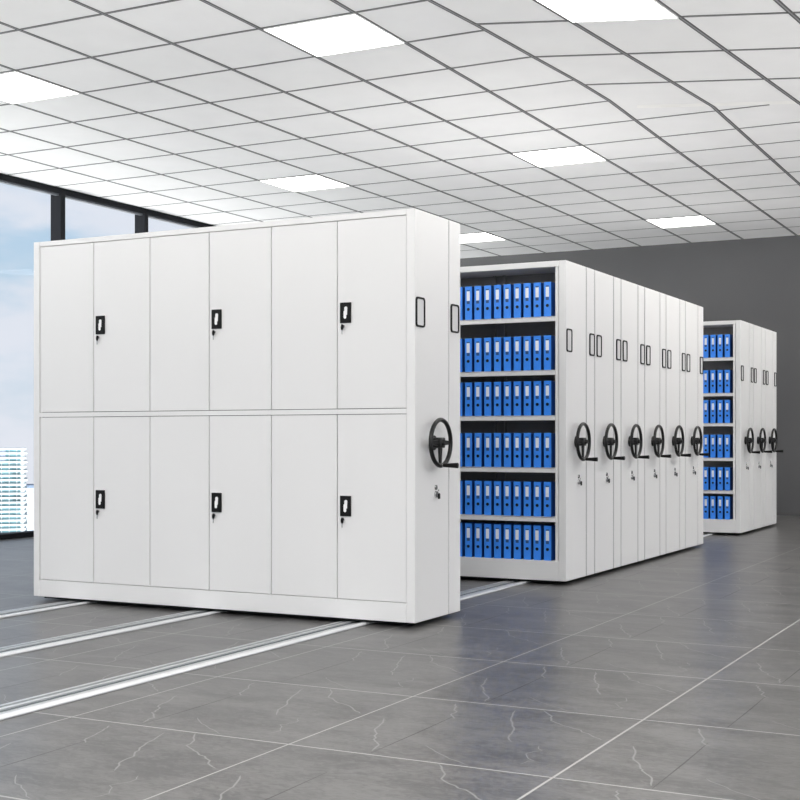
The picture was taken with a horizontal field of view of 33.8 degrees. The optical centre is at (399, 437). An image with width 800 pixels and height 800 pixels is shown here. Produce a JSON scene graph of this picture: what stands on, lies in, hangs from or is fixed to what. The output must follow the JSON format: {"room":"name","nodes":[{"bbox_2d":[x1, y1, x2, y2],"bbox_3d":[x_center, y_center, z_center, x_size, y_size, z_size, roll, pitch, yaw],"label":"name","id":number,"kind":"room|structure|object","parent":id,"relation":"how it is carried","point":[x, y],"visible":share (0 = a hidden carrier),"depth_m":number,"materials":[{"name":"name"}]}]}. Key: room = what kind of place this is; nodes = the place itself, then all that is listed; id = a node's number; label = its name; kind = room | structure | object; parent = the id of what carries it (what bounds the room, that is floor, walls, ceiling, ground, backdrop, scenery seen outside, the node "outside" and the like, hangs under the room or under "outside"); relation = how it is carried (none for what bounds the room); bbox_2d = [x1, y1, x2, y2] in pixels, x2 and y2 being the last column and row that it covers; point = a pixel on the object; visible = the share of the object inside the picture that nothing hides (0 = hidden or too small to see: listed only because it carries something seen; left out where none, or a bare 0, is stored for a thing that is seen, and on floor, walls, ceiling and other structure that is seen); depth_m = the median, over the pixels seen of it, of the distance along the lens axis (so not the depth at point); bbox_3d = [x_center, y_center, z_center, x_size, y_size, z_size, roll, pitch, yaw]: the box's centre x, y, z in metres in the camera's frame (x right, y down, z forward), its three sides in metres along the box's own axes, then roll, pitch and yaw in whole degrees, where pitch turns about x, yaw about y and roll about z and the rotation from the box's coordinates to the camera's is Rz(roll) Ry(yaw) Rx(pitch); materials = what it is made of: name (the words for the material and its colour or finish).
{"room":"file archive room","nodes":[
{"label":"file archive room","id":0,"kind":"room"},
{"bbox_2d":[51,193,64,240],"bbox_3d":[-3.770,-0.842,14.542,0.150,3.688,0.084,0,0,27],"label":"window frame","id":1,"kind":"structure","parent":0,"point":[57,202],"depth_m":14.51,"materials":[{"name":"black metal"}]},
{"bbox_2d":[0,173,213,539],"bbox_3d":[-5.502,-0.846,11.215,0.140,3.805,21.840,0,0,27],"label":"trim","id":2,"kind":"structure","parent":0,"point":[5,179],"depth_m":14.84,"materials":[{"name":"black metal"}]},
{"bbox_2d":[135,213,147,232],"bbox_3d":[-3.101,-0.842,15.831,0.150,3.688,0.084,0,0,27],"label":"window frame","id":3,"kind":"structure","parent":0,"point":[141,222],"depth_m":15.79,"materials":[{"name":"black metal"}]},
{"bbox_2d":[0,0,799,258],"bbox_3d":[0.890,-2.846,7.685,14.900,0.203,22.618,0,0,27],"label":"ceiling","id":4,"kind":"structure","parent":0,"point":[181,108],"depth_m":11.13,"materials":[{"name":"tile"}]},
{"bbox_2d":[0,71,79,103],"bbox_3d":[-3.025,-2.743,10.338,0.708,0.008,0.708,0,0,27],"label":"recessed light","id":5,"kind":"object","parent":4,"relation":"in","point":[16,87],"visible":1,"depth_m":10.37,"materials":[{"name":"white plastic"}]},
{"bbox_2d":[259,174,348,191],"bbox_3d":[-1.021,-2.743,14.199,0.708,0.008,0.708,0,0,27],"label":"recessed light","id":6,"kind":"object","parent":4,"relation":"in","point":[307,182],"visible":1,"depth_m":14.20,"materials":[{"name":"white plastic"}]},
{"bbox_2d":[263,13,404,56],"bbox_3d":[-0.442,-2.743,8.998,0.708,0.008,0.708,0,0,27],"label":"recessed light","id":7,"kind":"object","parent":4,"relation":"in","point":[349,32],"visible":1,"depth_m":8.98,"materials":[{"name":"white plastic"}]},
{"bbox_2d":[460,232,505,242],"bbox_3d":[0.987,-2.743,18.069,0.708,0.008,0.708,0,0,27],"label":"recessed light","id":8,"kind":"object","parent":4,"relation":"in","point":[471,237],"visible":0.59,"depth_m":18.02,"materials":[{"name":"white plastic"}]},
{"bbox_2d":[512,146,606,166],"bbox_3d":[1.562,-2.743,12.859,0.708,0.008,0.708,0,0,27],"label":"recessed light","id":9,"kind":"object","parent":4,"relation":"in","point":[577,154],"visible":1,"depth_m":12.84,"materials":[{"name":"white plastic"}]},
{"bbox_2d":[536,0,678,22],"bbox_3d":[1.242,-2.743,8.287,0.616,0.008,1.168,0,0,33],"label":"recessed light","id":10,"kind":"object","parent":4,"relation":"in","point":[572,10],"visible":1,"depth_m":8.45,"materials":[{"name":"white plastic"}]},
{"bbox_2d":[646,215,715,227],"bbox_3d":[3.570,-2.743,16.729,0.708,0.008,0.708,0,0,27],"label":"recessed light","id":11,"kind":"object","parent":4,"relation":"in","point":[688,220],"visible":1,"depth_m":16.69,"materials":[{"name":"white plastic"}]},
{"bbox_2d":[637,101,796,107],"bbox_3d":[4.721,-2.747,10.617,5.216,0.001,2.077,0,0,27],"label":"trim","id":12,"kind":"structure","parent":4,"relation":"attached to","point":[770,102],"depth_m":10.86,"materials":[{"name":"white"}]},
{"bbox_2d":[0,515,799,799],"bbox_3d":[0.977,1.157,7.853,14.900,0.201,22.240,0,0,27],"label":"floor","id":13,"kind":"structure","parent":0,"point":[675,675],"depth_m":5.37,"materials":[{"name":"grey tile"}]},
{"bbox_2d":[0,600,96,618],"bbox_3d":[-0.851,1.050,10.773,0.185,0.012,16.340,0,0,27],"label":"rail","id":14,"kind":"object","parent":13,"relation":"on","point":[70,603],"visible":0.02,"depth_m":8.12,"materials":[{"name":"silver metal"}]},
{"bbox_2d":[34,208,459,623],"bbox_3d":[-0.945,-0.116,8.160,2.939,2.314,0.614,0,0,27],"label":"storage cabinet","id":15,"kind":"object","parent":14,"relation":"on","point":[258,417],"visible":1,"depth_m":7.80,"materials":[{"name":"white metal"}]},
{"bbox_2d":[460,260,597,582],"bbox_3d":[0.171,-0.116,10.310,2.939,2.314,0.639,0,0,27],"label":"tall cabinet","id":16,"kind":"object","parent":14,"relation":"on","point":[572,325],"visible":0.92,"depth_m":9.69,"materials":[{"name":"white metal"}]},
{"bbox_2d":[460,433,464,466],"bbox_3d":[0.480,0.088,9.920,0.056,0.250,0.192,0,0,27],"label":"ring binder","id":17,"kind":"object","parent":16,"relation":"on","point":[462,435],"visible":0.2,"depth_m":9.83,"materials":[{"name":"blue"}]},
{"bbox_2d":[460,480,468,513],"bbox_3d":[0.482,0.444,9.920,0.056,0.250,0.192,0,0,27],"label":"ring binder","id":18,"kind":"object","parent":16,"relation":"on","point":[462,482],"visible":0.33,"depth_m":9.83,"materials":[{"name":"blue"}]},
{"bbox_2d":[460,522,469,556],"bbox_3d":[0.481,0.759,9.919,0.056,0.250,0.192,0,0,27],"label":"ring binder","id":19,"kind":"object","parent":16,"relation":"on","point":[462,524],"visible":0.22,"depth_m":9.83,"materials":[{"name":"blue"}]},
{"bbox_2d":[465,382,473,415],"bbox_3d":[0.551,-0.288,9.884,0.056,0.250,0.192,0,0,27],"label":"ring binder","id":20,"kind":"object","parent":16,"relation":"on","point":[469,386],"visible":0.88,"depth_m":9.80,"materials":[{"name":"blue plastic"}]},
{"bbox_2d":[465,338,473,371],"bbox_3d":[0.550,-0.616,9.885,0.056,0.250,0.192,0,0,27],"label":"ring binder","id":21,"kind":"object","parent":16,"relation":"on","point":[469,342],"visible":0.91,"depth_m":9.80,"materials":[{"name":"blue"}]},
{"bbox_2d":[465,286,473,319],"bbox_3d":[0.551,-1.002,9.884,0.056,0.250,0.192,0,0,27],"label":"ring binder","id":22,"kind":"object","parent":16,"relation":"on","point":[469,291],"visible":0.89,"depth_m":9.80,"materials":[{"name":"blue"}]},
{"bbox_2d":[465,433,474,466],"bbox_3d":[0.551,0.088,9.883,0.056,0.250,0.192,0,0,27],"label":"ring binder","id":23,"kind":"object","parent":16,"relation":"on","point":[469,437],"visible":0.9,"depth_m":9.80,"materials":[{"name":"blue plastic"}]},
{"bbox_2d":[465,480,480,514],"bbox_3d":[0.551,0.444,9.884,0.056,0.250,0.192,0,0,27],"label":"ring binder","id":24,"kind":"object","parent":16,"relation":"on","point":[469,485],"visible":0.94,"depth_m":9.80,"materials":[{"name":"blue plastic"}]},
{"bbox_2d":[465,522,481,556],"bbox_3d":[0.551,0.759,9.883,0.056,0.250,0.192,0,0,27],"label":"ring binder","id":25,"kind":"object","parent":16,"relation":"on","point":[469,527],"visible":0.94,"depth_m":9.80,"materials":[{"name":"blue plastic"}]},
{"bbox_2d":[474,382,483,415],"bbox_3d":[0.620,-0.288,9.847,0.056,0.250,0.192,0,0,27],"label":"ring binder","id":26,"kind":"object","parent":16,"relation":"on","point":[478,386],"visible":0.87,"depth_m":9.77,"materials":[{"name":"blue plastic"}]},
{"bbox_2d":[474,338,483,371],"bbox_3d":[0.620,-0.616,9.848,0.056,0.250,0.192,0,0,27],"label":"ring binder","id":27,"kind":"object","parent":16,"relation":"on","point":[478,342],"visible":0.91,"depth_m":9.77,"materials":[{"name":"blue plastic"}]},
{"bbox_2d":[474,286,483,319],"bbox_3d":[0.619,-1.002,9.848,0.056,0.250,0.192,0,0,27],"label":"ring binder","id":28,"kind":"object","parent":16,"relation":"on","point":[478,290],"visible":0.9,"depth_m":9.77,"materials":[{"name":"blue plastic"}]},
{"bbox_2d":[475,433,483,466],"bbox_3d":[0.621,0.088,9.848,0.056,0.250,0.192,0,0,27],"label":"ring binder","id":29,"kind":"object","parent":16,"relation":"on","point":[479,437],"visible":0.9,"depth_m":9.77,"materials":[{"name":"blue"}]},
{"bbox_2d":[475,522,491,556],"bbox_3d":[0.621,0.759,9.848,0.056,0.250,0.192,0,0,27],"label":"ring binder","id":30,"kind":"object","parent":16,"relation":"on","point":[479,527],"visible":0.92,"depth_m":9.77,"materials":[{"name":"blue plastic"}]},
{"bbox_2d":[475,480,491,514],"bbox_3d":[0.621,0.444,9.848,0.056,0.250,0.192,0,0,27],"label":"ring binder","id":31,"kind":"object","parent":16,"relation":"on","point":[479,485],"visible":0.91,"depth_m":9.77,"materials":[{"name":"blue plastic"}]},
{"bbox_2d":[484,433,493,466],"bbox_3d":[0.690,0.088,9.811,0.056,0.250,0.192,0,0,27],"label":"ring binder","id":32,"kind":"object","parent":16,"relation":"on","point":[488,437],"visible":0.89,"depth_m":9.73,"materials":[{"name":"blue plastic"}]},
{"bbox_2d":[484,382,493,415],"bbox_3d":[0.690,-0.288,9.812,0.056,0.250,0.192,0,0,27],"label":"ring binder","id":33,"kind":"object","parent":16,"relation":"on","point":[488,386],"visible":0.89,"depth_m":9.73,"materials":[{"name":"blue plastic"}]},
{"bbox_2d":[484,285,493,318],"bbox_3d":[0.689,-1.002,9.812,0.056,0.250,0.192,0,0,27],"label":"ring binder","id":34,"kind":"object","parent":16,"relation":"on","point":[488,289],"visible":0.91,"depth_m":9.73,"materials":[{"name":"blue plastic"}]},
{"bbox_2d":[484,338,493,371],"bbox_3d":[0.689,-0.616,9.812,0.056,0.250,0.192,0,0,27],"label":"ring binder","id":35,"kind":"object","parent":16,"relation":"on","point":[488,342],"visible":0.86,"depth_m":9.73,"materials":[{"name":"blue plastic"}]},
{"bbox_2d":[484,522,498,557],"bbox_3d":[0.690,0.759,9.811,0.056,0.250,0.192,0,0,27],"label":"ring binder","id":36,"kind":"object","parent":16,"relation":"on","point":[489,527],"visible":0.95,"depth_m":9.73,"materials":[{"name":"blue plastic"}]},
{"bbox_2d":[484,480,500,514],"bbox_3d":[0.690,0.444,9.811,0.056,0.250,0.192,0,0,27],"label":"ring binder","id":37,"kind":"object","parent":16,"relation":"on","point":[488,485],"visible":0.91,"depth_m":9.73,"materials":[{"name":"blue plastic"}]},
{"bbox_2d":[494,481,503,514],"bbox_3d":[0.760,0.444,9.776,0.056,0.250,0.192,0,0,27],"label":"ring binder","id":38,"kind":"object","parent":16,"relation":"on","point":[498,485],"visible":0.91,"depth_m":9.69,"materials":[{"name":"blue plastic"}]},
{"bbox_2d":[494,433,503,466],"bbox_3d":[0.759,0.088,9.776,0.056,0.250,0.192,0,0,27],"label":"ring binder","id":39,"kind":"object","parent":16,"relation":"on","point":[498,437],"visible":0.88,"depth_m":9.69,"materials":[{"name":"blue plastic"}]},
{"bbox_2d":[494,382,503,415],"bbox_3d":[0.759,-0.288,9.775,0.056,0.250,0.192,0,0,27],"label":"ring binder","id":40,"kind":"object","parent":16,"relation":"on","point":[498,386],"visible":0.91,"depth_m":9.69,"materials":[{"name":"blue plastic"}]},
{"bbox_2d":[494,337,503,370],"bbox_3d":[0.759,-0.616,9.776,0.056,0.250,0.192,0,0,27],"label":"ring binder","id":41,"kind":"object","parent":16,"relation":"on","point":[498,341],"visible":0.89,"depth_m":9.69,"materials":[{"name":"blue plastic"}]},
{"bbox_2d":[494,285,503,318],"bbox_3d":[0.760,-1.002,9.776,0.056,0.250,0.192,0,0,27],"label":"ring binder","id":42,"kind":"object","parent":16,"relation":"on","point":[498,289],"visible":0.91,"depth_m":9.69,"materials":[{"name":"blue plastic"}]},
{"bbox_2d":[494,523,510,557],"bbox_3d":[0.759,0.759,9.775,0.056,0.250,0.192,0,0,27],"label":"ring binder","id":43,"kind":"object","parent":16,"relation":"on","point":[498,528],"visible":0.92,"depth_m":9.69,"materials":[{"name":"blue plastic"}]},
{"bbox_2d":[460,316,554,324],"bbox_3d":[0.788,-0.858,9.810,0.896,0.036,0.317,0,0,27],"label":"shelf","id":44,"kind":"object","parent":16,"relation":"attached to","point":[546,320],"depth_m":9.70,"materials":[{"name":"white metal"}]},
{"bbox_2d":[460,370,554,376],"bbox_3d":[0.788,-0.472,9.810,0.896,0.036,0.317,0,0,27],"label":"shelf","id":45,"kind":"object","parent":16,"relation":"attached to","point":[528,373],"depth_m":9.67,"materials":[{"name":"white metal"}]},
{"bbox_2d":[460,415,554,420],"bbox_3d":[0.788,-0.145,9.810,0.896,0.036,0.317,0,0,27],"label":"shelf","id":46,"kind":"object","parent":16,"relation":"attached to","point":[533,417],"depth_m":9.64,"materials":[{"name":"white metal"}]},
{"bbox_2d":[460,467,554,472],"bbox_3d":[0.788,0.232,9.810,0.896,0.036,0.317,0,0,27],"label":"shelf","id":47,"kind":"object","parent":16,"relation":"attached to","point":[462,469],"depth_m":9.66,"materials":[{"name":"white metal"}]},
{"bbox_2d":[460,514,554,521],"bbox_3d":[0.788,0.587,9.810,0.896,0.036,0.317,0,0,27],"label":"shelf","id":48,"kind":"object","parent":16,"relation":"attached to","point":[463,517],"depth_m":9.68,"materials":[{"name":"white metal"}]},
{"bbox_2d":[504,381,513,415],"bbox_3d":[0.829,-0.288,9.739,0.056,0.250,0.192,0,0,27],"label":"ring binder","id":49,"kind":"object","parent":16,"relation":"on","point":[508,386],"visible":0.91,"depth_m":9.66,"materials":[{"name":"blue plastic"}]},
{"bbox_2d":[504,433,513,466],"bbox_3d":[0.829,0.088,9.740,0.056,0.250,0.192,0,0,27],"label":"ring binder","id":50,"kind":"object","parent":16,"relation":"on","point":[508,437],"visible":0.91,"depth_m":9.66,"materials":[{"name":"blue plastic"}]},
{"bbox_2d":[504,337,513,370],"bbox_3d":[0.829,-0.616,9.740,0.056,0.250,0.192,0,0,27],"label":"ring binder","id":51,"kind":"object","parent":16,"relation":"on","point":[508,341],"visible":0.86,"depth_m":9.66,"materials":[{"name":"blue plastic"}]},
{"bbox_2d":[504,284,513,317],"bbox_3d":[0.828,-1.002,9.739,0.056,0.250,0.192,0,0,27],"label":"ring binder","id":52,"kind":"object","parent":16,"relation":"on","point":[508,288],"visible":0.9,"depth_m":9.66,"materials":[{"name":"blue plastic"}]},
{"bbox_2d":[504,481,514,515],"bbox_3d":[0.828,0.444,9.739,0.056,0.250,0.192,0,0,27],"label":"ring binder","id":53,"kind":"object","parent":16,"relation":"on","point":[508,485],"visible":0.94,"depth_m":9.66,"materials":[{"name":"blue plastic"}]},
{"bbox_2d":[504,523,519,558],"bbox_3d":[0.829,0.759,9.739,0.056,0.250,0.192,0,0,27],"label":"ring binder","id":54,"kind":"object","parent":16,"relation":"on","point":[508,528],"visible":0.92,"depth_m":9.66,"materials":[{"name":"blue plastic"}]},
{"bbox_2d":[514,381,523,415],"bbox_3d":[0.898,-0.288,9.703,0.056,0.250,0.192,0,0,27],"label":"ring binder","id":55,"kind":"object","parent":16,"relation":"on","point":[518,385],"visible":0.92,"depth_m":9.62,"materials":[{"name":"blue plastic"}]},
{"bbox_2d":[514,336,523,370],"bbox_3d":[0.899,-0.616,9.702,0.056,0.250,0.192,0,0,27],"label":"ring binder","id":56,"kind":"object","parent":16,"relation":"on","point":[518,341],"visible":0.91,"depth_m":9.62,"materials":[{"name":"blue plastic"}]},
{"bbox_2d":[514,433,523,466],"bbox_3d":[0.898,0.088,9.704,0.056,0.250,0.192,0,0,27],"label":"ring binder","id":57,"kind":"object","parent":16,"relation":"on","point":[518,437],"visible":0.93,"depth_m":9.62,"materials":[{"name":"blue plastic"}]},
{"bbox_2d":[514,283,523,317],"bbox_3d":[0.899,-1.002,9.702,0.056,0.250,0.192,0,0,27],"label":"ring binder","id":58,"kind":"object","parent":16,"relation":"on","point":[518,288],"visible":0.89,"depth_m":9.62,"materials":[{"name":"blue plastic"}]},
{"bbox_2d":[514,481,526,515],"bbox_3d":[0.897,0.444,9.703,0.056,0.250,0.192,0,0,27],"label":"ring binder","id":59,"kind":"object","parent":16,"relation":"on","point":[518,485],"visible":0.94,"depth_m":9.62,"materials":[{"name":"blue plastic"}]},
{"bbox_2d":[514,523,527,558],"bbox_3d":[0.898,0.759,9.703,0.056,0.250,0.192,0,0,27],"label":"ring binder","id":60,"kind":"object","parent":16,"relation":"on","point":[518,528],"visible":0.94,"depth_m":9.62,"materials":[{"name":"blue plastic"}]},
{"bbox_2d":[524,381,533,415],"bbox_3d":[0.969,-0.288,9.667,0.056,0.250,0.192,0,0,27],"label":"ring binder","id":61,"kind":"object","parent":16,"relation":"on","point":[528,385],"visible":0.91,"depth_m":9.59,"materials":[{"name":"blue plastic"}]},
{"bbox_2d":[524,336,533,370],"bbox_3d":[0.967,-0.616,9.668,0.056,0.250,0.192,0,0,27],"label":"ring binder","id":62,"kind":"object","parent":16,"relation":"on","point":[528,340],"visible":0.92,"depth_m":9.59,"materials":[{"name":"blue plastic"}]},
{"bbox_2d":[524,433,533,466],"bbox_3d":[0.968,0.088,9.667,0.056,0.250,0.192,0,0,27],"label":"ring binder","id":63,"kind":"object","parent":16,"relation":"on","point":[528,437],"visible":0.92,"depth_m":9.59,"materials":[{"name":"blue plastic"}]},
{"bbox_2d":[524,283,533,316],"bbox_3d":[0.967,-1.002,9.666,0.056,0.250,0.192,0,0,27],"label":"ring binder","id":64,"kind":"object","parent":16,"relation":"on","point":[528,287],"visible":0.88,"depth_m":9.59,"materials":[{"name":"blue plastic"}]},
{"bbox_2d":[524,481,538,515],"bbox_3d":[0.968,0.444,9.667,0.056,0.250,0.192,0,0,27],"label":"ring binder","id":65,"kind":"object","parent":16,"relation":"on","point":[529,485],"visible":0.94,"depth_m":9.59,"materials":[{"name":"blue plastic"}]},
{"bbox_2d":[524,524,539,559],"bbox_3d":[0.969,0.759,9.667,0.056,0.250,0.192,0,0,27],"label":"ring binder","id":66,"kind":"object","parent":16,"relation":"on","point":[528,529],"visible":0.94,"depth_m":9.59,"materials":[{"name":"blue plastic"}]},
{"bbox_2d":[534,282,543,316],"bbox_3d":[1.037,-1.002,9.632,0.056,0.250,0.192,0,0,27],"label":"ring binder","id":67,"kind":"object","parent":16,"relation":"on","point":[538,287],"visible":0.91,"depth_m":9.55,"materials":[{"name":"blue plastic"}]},
{"bbox_2d":[534,433,543,467],"bbox_3d":[1.038,0.088,9.631,0.056,0.250,0.192,0,0,27],"label":"ring binder","id":68,"kind":"object","parent":16,"relation":"on","point":[538,437],"visible":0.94,"depth_m":9.55,"materials":[{"name":"blue plastic"}]},
{"bbox_2d":[534,381,543,414],"bbox_3d":[1.038,-0.288,9.630,0.056,0.250,0.192,0,0,27],"label":"ring binder","id":69,"kind":"object","parent":16,"relation":"on","point":[538,385],"visible":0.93,"depth_m":9.55,"materials":[{"name":"blue plastic"}]},
{"bbox_2d":[534,336,543,369],"bbox_3d":[1.037,-0.616,9.632,0.056,0.250,0.192,0,0,27],"label":"ring binder","id":70,"kind":"object","parent":16,"relation":"on","point":[538,340],"visible":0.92,"depth_m":9.55,"materials":[{"name":"blue plastic"}]},
{"bbox_2d":[534,524,549,559],"bbox_3d":[1.036,0.759,9.631,0.056,0.250,0.192,0,0,27],"label":"ring binder","id":71,"kind":"object","parent":16,"relation":"on","point":[538,529],"visible":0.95,"depth_m":9.55,"materials":[{"name":"blue plastic"}]},
{"bbox_2d":[534,481,549,516],"bbox_3d":[1.037,0.444,9.632,0.056,0.250,0.192,0,0,27],"label":"ring binder","id":72,"kind":"object","parent":16,"relation":"on","point":[538,486],"visible":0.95,"depth_m":9.55,"materials":[{"name":"blue plastic"}]},
{"bbox_2d":[544,524,554,560],"bbox_3d":[1.108,0.759,9.595,0.056,0.250,0.192,0,0,27],"label":"ring binder","id":73,"kind":"object","parent":16,"relation":"on","point":[549,530],"visible":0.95,"depth_m":9.52,"materials":[{"name":"blue plastic"}]},
{"bbox_2d":[544,481,554,516],"bbox_3d":[1.106,0.444,9.595,0.056,0.250,0.192,0,0,27],"label":"ring binder","id":74,"kind":"object","parent":16,"relation":"on","point":[549,487],"visible":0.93,"depth_m":9.51,"materials":[{"name":"blue plastic"}]},
{"bbox_2d":[544,433,554,467],"bbox_3d":[1.107,0.088,9.594,0.056,0.250,0.192,0,0,27],"label":"ring binder","id":75,"kind":"object","parent":16,"relation":"on","point":[549,438],"visible":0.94,"depth_m":9.51,"materials":[{"name":"blue plastic"}]},
{"bbox_2d":[544,335,554,369],"bbox_3d":[1.107,-0.616,9.595,0.056,0.250,0.192,0,0,27],"label":"ring binder","id":76,"kind":"object","parent":16,"relation":"on","point":[549,340],"visible":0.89,"depth_m":9.51,"materials":[{"name":"blue plastic"}]},
{"bbox_2d":[544,381,554,414],"bbox_3d":[1.107,-0.288,9.594,0.056,0.250,0.192,0,0,27],"label":"ring binder","id":77,"kind":"object","parent":16,"relation":"on","point":[549,386],"visible":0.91,"depth_m":9.51,"materials":[{"name":"blue plastic"}]},
{"bbox_2d":[544,282,554,315],"bbox_3d":[1.107,-1.002,9.594,0.056,0.250,0.192,0,0,27],"label":"ring binder","id":78,"kind":"object","parent":16,"relation":"on","point":[549,287],"visible":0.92,"depth_m":9.51,"materials":[{"name":"blue plastic"}]},
{"bbox_2d":[621,279,649,565],"bbox_3d":[0.758,-0.116,11.442,2.939,2.314,0.634,0,0,27],"label":"tall cabinet","id":79,"kind":"object","parent":14,"relation":"on","point":[632,295],"visible":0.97,"depth_m":10.79,"materials":[{"name":"white metal"}]},
{"bbox_2d":[644,287,670,559],"bbox_3d":[1.053,-0.116,12.009,2.939,2.314,0.634,0,0,27],"label":"tall cabinet","id":80,"kind":"object","parent":14,"relation":"on","point":[654,301],"visible":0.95,"depth_m":11.36,"materials":[{"name":"white metal"}]},
{"bbox_2d":[666,295,690,553],"bbox_3d":[1.347,-0.116,12.576,2.939,2.314,0.634,0,0,27],"label":"tall cabinet","id":81,"kind":"object","parent":14,"relation":"on","point":[675,307],"visible":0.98,"depth_m":11.92,"materials":[{"name":"white metal"}]},
{"bbox_2d":[685,301,708,547],"bbox_3d":[1.641,-0.116,13.144,2.939,2.314,0.636,0,0,27],"label":"tall cabinet","id":82,"kind":"object","parent":14,"relation":"on","point":[693,313],"visible":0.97,"depth_m":12.50,"materials":[{"name":"white metal"}]},
{"bbox_2d":[703,320,759,533],"bbox_3d":[2.656,-0.116,15.099,2.939,2.314,0.622,0,0,27],"label":"tall cabinet","id":83,"kind":"object","parent":14,"relation":"on","point":[741,363],"visible":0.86,"depth_m":14.36,"materials":[{"name":"white metal"}]},
{"bbox_2d":[710,495,717,518],"bbox_3d":[3.456,0.759,14.464,0.056,0.250,0.192,0,0,27],"label":"ring binder","id":84,"kind":"object","parent":83,"relation":"on","point":[713,499],"visible":0.98,"depth_m":14.38,"materials":[{"name":"blue"}]},
{"bbox_2d":[710,467,717,489],"bbox_3d":[3.457,0.444,14.463,0.056,0.250,0.192,0,0,27],"label":"ring binder","id":85,"kind":"object","parent":83,"relation":"on","point":[713,470],"visible":0.99,"depth_m":14.38,"materials":[{"name":"blue"}]},
{"bbox_2d":[710,400,717,422],"bbox_3d":[3.457,-0.288,14.463,0.056,0.250,0.192,0,0,27],"label":"ring binder","id":86,"kind":"object","parent":83,"relation":"on","point":[713,403],"visible":0.96,"depth_m":14.38,"materials":[{"name":"blue"}]},
{"bbox_2d":[710,370,717,392],"bbox_3d":[3.456,-0.616,14.463,0.056,0.250,0.192,0,0,27],"label":"ring binder","id":87,"kind":"object","parent":83,"relation":"on","point":[713,373],"visible":0.94,"depth_m":14.38,"materials":[{"name":"blue"}]},
{"bbox_2d":[717,435,724,457],"bbox_3d":[3.526,0.088,14.428,0.056,0.250,0.192,0,0,27],"label":"ring binder","id":88,"kind":"object","parent":83,"relation":"on","point":[720,438],"visible":0.97,"depth_m":14.35,"materials":[{"name":"blue"}]},
{"bbox_2d":[717,334,724,356],"bbox_3d":[3.526,-1.002,14.429,0.056,0.250,0.192,0,0,27],"label":"ring binder","id":89,"kind":"object","parent":83,"relation":"on","point":[720,338],"visible":0.94,"depth_m":14.35,"materials":[{"name":"blue"}]},
{"bbox_2d":[725,496,732,519],"bbox_3d":[3.596,0.759,14.391,0.056,0.250,0.192,0,0,27],"label":"ring binder","id":90,"kind":"object","parent":83,"relation":"on","point":[728,499],"visible":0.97,"depth_m":14.31,"materials":[{"name":"blue"}]},
{"bbox_2d":[725,467,732,489],"bbox_3d":[3.596,0.444,14.391,0.056,0.250,0.192,0,0,27],"label":"ring binder","id":91,"kind":"object","parent":83,"relation":"on","point":[728,470],"visible":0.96,"depth_m":14.31,"materials":[{"name":"blue"}]},
{"bbox_2d":[725,435,732,457],"bbox_3d":[3.595,0.088,14.391,0.056,0.250,0.192,0,0,27],"label":"ring binder","id":92,"kind":"object","parent":83,"relation":"on","point":[728,438],"visible":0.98,"depth_m":14.31,"materials":[{"name":"blue"}]},
{"bbox_2d":[725,400,732,422],"bbox_3d":[3.596,-0.288,14.392,0.056,0.250,0.192,0,0,27],"label":"ring binder","id":93,"kind":"object","parent":83,"relation":"on","point":[728,403],"visible":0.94,"depth_m":14.31,"materials":[{"name":"blue"}]},
{"bbox_2d":[725,370,732,392],"bbox_3d":[3.595,-0.616,14.391,0.056,0.250,0.192,0,0,27],"label":"ring binder","id":94,"kind":"object","parent":83,"relation":"on","point":[728,373],"visible":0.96,"depth_m":14.31,"materials":[{"name":"blue"}]},
{"bbox_2d":[725,334,732,356],"bbox_3d":[3.596,-1.002,14.392,0.056,0.250,0.192,0,0,27],"label":"ring binder","id":95,"kind":"object","parent":83,"relation":"on","point":[728,337],"visible":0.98,"depth_m":14.31,"materials":[{"name":"blue"}]},
{"bbox_2d":[765,329,783,525],"bbox_3d":[3.229,-0.116,16.203,2.939,2.314,0.619,0,0,27],"label":"tall cabinet","id":96,"kind":"object","parent":14,"relation":"on","point":[770,336],"visible":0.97,"depth_m":15.57,"materials":[{"name":"white metal"}]},
{"bbox_2d":[0,609,227,657],"bbox_3d":[0.037,1.050,10.312,0.185,0.012,16.340,0,0,27],"label":"rail","id":97,"kind":"object","parent":13,"relation":"on","point":[15,649],"visible":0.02,"depth_m":7.09,"materials":[{"name":"silver metal"}]},
{"bbox_2d":[0,533,717,720],"bbox_3d":[0.951,1.050,9.838,0.185,0.012,16.340,0,0,27],"label":"rail","id":98,"kind":"object","parent":13,"relation":"on","point":[48,700],"visible":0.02,"depth_m":6.05,"materials":[{"name":"silver metal"}]},
{"bbox_2d":[594,270,624,572],"bbox_3d":[0.464,-0.116,10.875,2.939,2.314,0.634,0,0,27],"label":"tall cabinet","id":99,"kind":"object","parent":98,"relation":"on","point":[607,288],"visible":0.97,"depth_m":10.22,"materials":[{"name":"white metal"}]},
{"bbox_2d":[753,325,771,529],"bbox_3d":[2.942,-0.116,15.649,2.939,2.314,0.617,0,0,27],"label":"tall cabinet","id":100,"kind":"object","parent":98,"relation":"on","point":[759,382],"visible":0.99,"depth_m":14.99,"materials":[{"name":"white metal"}]},
{"bbox_2d":[460,235,799,511],"bbox_3d":[6.053,-0.846,17.634,14.900,3.805,0.200,0,0,27],"label":"wall","id":101,"kind":"structure","parent":0,"point":[755,281],"depth_m":18.19,"materials":[{"name":"grey paint"}]},
{"label":"outside","id":102,"kind":"structure","parent":0,"visible":0},
{"bbox_2d":[25,484,33,530],"bbox_3d":[-413.243,177.481,1529.516,81.000,247.153,51.000,0,0,-16],"label":"office block","id":103,"kind":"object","parent":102,"point":[30,487],"visible":0.02,"depth_m":1501.06,"materials":[{"name":"white"}]},
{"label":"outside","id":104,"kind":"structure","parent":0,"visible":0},
{"bbox_2d":[0,448,26,532],"bbox_3d":[-296.068,128.943,912.442,73.200,244.228,46.000,0,0,-16],"label":"office tower","id":105,"kind":"structure","parent":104,"point":[13,496],"depth_m":898.95,"materials":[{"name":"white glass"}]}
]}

